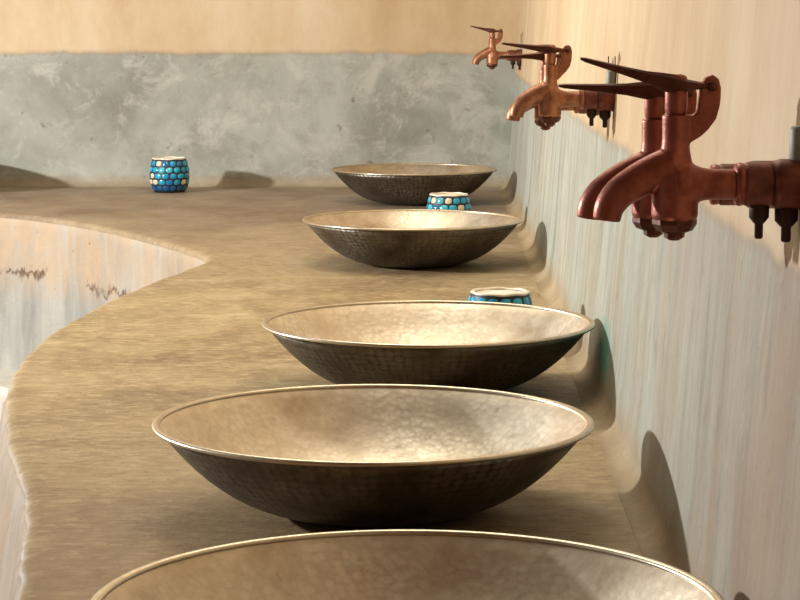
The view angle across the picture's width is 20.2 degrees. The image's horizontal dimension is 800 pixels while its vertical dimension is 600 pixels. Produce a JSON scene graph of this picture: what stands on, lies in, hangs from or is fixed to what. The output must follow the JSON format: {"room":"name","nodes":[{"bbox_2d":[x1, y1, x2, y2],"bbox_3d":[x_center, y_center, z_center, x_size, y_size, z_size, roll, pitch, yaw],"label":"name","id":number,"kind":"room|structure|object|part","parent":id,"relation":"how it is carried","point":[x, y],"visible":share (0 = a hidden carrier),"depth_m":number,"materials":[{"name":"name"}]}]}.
{"room":"public washroom","nodes":[
{"label":"public washroom","id":0,"kind":"room"},
{"bbox_2d":[0,218,204,599],"bbox_3d":[-0.791,0.541,2.710,2.092,0.842,6.811,-3,8,-24],"label":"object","id":1,"kind":"structure","parent":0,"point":[52,276],"depth_m":4.94,"materials":[{"name":"paint"}]},
{"bbox_2d":[0,0,520,186],"bbox_3d":[-1.397,-1.273,5.941,3.440,1.970,0.272,0,7,1],"label":"wall","id":2,"kind":"structure","parent":0,"point":[252,93],"depth_m":5.90,"materials":[{"name":"grey concrete"}]},
{"bbox_2d":[498,0,799,599],"bbox_3d":[0.433,-0.832,2.449,0.443,1.970,6.880,0,7,1],"label":"wall","id":3,"kind":"structure","parent":0,"point":[687,373],"depth_m":1.85,"materials":[{"name":"beige paint"}]},
{"bbox_2d":[471,26,522,69],"bbox_3d":[0.252,-0.620,5.533,0.160,0.108,0.031,0,7,1],"label":"tap","id":4,"kind":"object","parent":3,"relation":"attached to","point":[490,53],"visible":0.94,"depth_m":5.53,"materials":[{"name":"orange metal"}]},
{"bbox_3d":[0.211,-0.664,5.528,0.078,0.019,0.015,0,7,1],"label":"lever","id":5,"kind":"part","parent":4,"relation":"part of","materials":[{"name":"brown metal"}]},
{"bbox_2d":[499,52,598,129],"bbox_3d":[0.206,-0.264,2.827,0.164,0.100,0.031,0,7,1],"label":"tap","id":6,"kind":"object","parent":3,"relation":"attached to","point":[540,56],"visible":0.29,"depth_m":2.82,"materials":[{"name":"orange metal"}]},
{"bbox_3d":[0.165,-0.306,2.822,0.082,0.012,0.015,0,7,1],"label":"lever","id":7,"kind":"part","parent":6,"relation":"part of","materials":[{"name":"brown metal"}]},
{"bbox_2d":[502,42,615,127],"bbox_3d":[0.206,-0.263,2.751,0.164,0.104,0.031,0,7,1],"label":"tap","id":8,"kind":"object","parent":3,"relation":"attached to","point":[550,99],"visible":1,"depth_m":2.74,"materials":[{"name":"orange metal"}]},
{"bbox_3d":[0.165,-0.307,2.746,0.082,0.015,0.015,0,7,1],"label":"lever","id":9,"kind":"part","parent":8,"relation":"part of","materials":[{"name":"brown metal"}]},
{"bbox_2d":[558,82,773,237],"bbox_3d":[0.187,-0.090,1.443,0.172,0.100,0.031,0,7,1],"label":"tap","id":10,"kind":"object","parent":3,"relation":"attached to","point":[654,98],"visible":0.33,"depth_m":1.44,"materials":[{"name":"red metal"}]},
{"bbox_3d":[0.144,-0.134,1.438,0.085,0.012,0.015,0,7,1],"label":"lever","id":11,"kind":"part","parent":10,"relation":"part of","materials":[{"name":"brown metal"}]},
{"bbox_2d":[580,57,799,241],"bbox_3d":[0.190,-0.090,1.357,0.163,0.111,0.031,0,7,1],"label":"tap","id":12,"kind":"object","parent":3,"relation":"attached to","point":[676,186],"visible":1,"depth_m":1.35,"materials":[{"name":"red metal"}]},
{"bbox_3d":[0.149,-0.135,1.352,0.081,0.022,0.015,0,7,1],"label":"lever","id":13,"kind":"part","parent":12,"relation":"part of","materials":[{"name":"brown metal"}]},
{"bbox_3d":[-1.313,1.002,2.816,4.100,0.100,7.300,0,7,1],"label":"floor","id":14,"kind":"structure","parent":0,"visible":0},
{"bbox_2d":[0,187,641,599],"bbox_3d":[-1.466,0.548,2.620,3.399,0.850,6.820,0,7,1],"label":"countertop","id":15,"kind":"structure","parent":14,"relation":"on","point":[121,308],"depth_m":2.98,"materials":[{"name":"stone"}]},
{"bbox_2d":[149,156,189,192],"bbox_3d":[-0.589,-0.320,5.749,0.104,0.089,0.104,0,7,1],"label":"candle holder","id":16,"kind":"object","parent":15,"relation":"on","point":[169,174],"visible":1,"depth_m":5.71,"materials":[{"name":"ceramic"}]},
{"bbox_2d":[152,384,593,526],"bbox_3d":[-0.024,0.149,2.049,0.400,0.084,0.400,2,7,16],"label":"bowl","id":17,"kind":"object","parent":15,"relation":"on","point":[345,455],"visible":1,"depth_m":2.12,"materials":[{"name":"metal"}]},
{"bbox_2d":[91,529,724,599],"bbox_3d":[0.005,0.230,1.415,0.400,0.084,0.400,0,7,1],"label":"bowl","id":18,"kind":"object","parent":15,"relation":"on","point":[383,564],"visible":1,"depth_m":1.57,"materials":[{"name":"metal"}]},
{"bbox_2d":[302,209,522,267],"bbox_3d":[0.023,-0.106,4.074,0.400,0.084,0.400,-7,10,-42],"label":"bowl","id":19,"kind":"object","parent":15,"relation":"on","point":[392,238],"visible":1,"depth_m":3.97,"materials":[{"name":"metal"}]},
{"bbox_2d":[331,163,496,204],"bbox_3d":[0.033,-0.275,5.408,0.400,0.084,0.400,-4,8,-27],"label":"bowl","id":20,"kind":"object","parent":15,"relation":"on","point":[386,183],"visible":0.9,"depth_m":5.29,"materials":[{"name":"metal"}]},
{"bbox_2d":[261,300,594,390],"bbox_3d":[0.034,0.066,2.709,0.400,0.084,0.400,4,8,32],"label":"bowl","id":21,"kind":"object","parent":15,"relation":"on","point":[499,346],"visible":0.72,"depth_m":2.68,"materials":[{"name":"metal"}]},
{"bbox_2d":[426,192,470,210],"bbox_3d":[0.101,-0.181,4.673,0.095,0.082,0.096,-4,8,-28],"label":"candle holder","id":22,"kind":"object","parent":15,"relation":"on","point":[440,200],"visible":0.42,"depth_m":4.64,"materials":[{"name":"ceramic"}]},
{"bbox_2d":[468,287,532,304],"bbox_3d":[0.134,0.027,3.026,0.096,0.082,0.095,4,8,28],"label":"candle holder","id":23,"kind":"object","parent":15,"relation":"on","point":[491,294],"visible":0.33,"depth_m":3.00,"materials":[{"name":"ceramic"}]},
{"bbox_2d":[477,290,523,293],"bbox_3d":[0.134,-0.001,3.022,0.073,0.021,0.073,4,8,28],"label":"candle","id":24,"kind":"object","parent":23,"relation":"on","point":[478,291],"depth_m":3.03,"materials":[{"name":"beige wax"}]}
]}

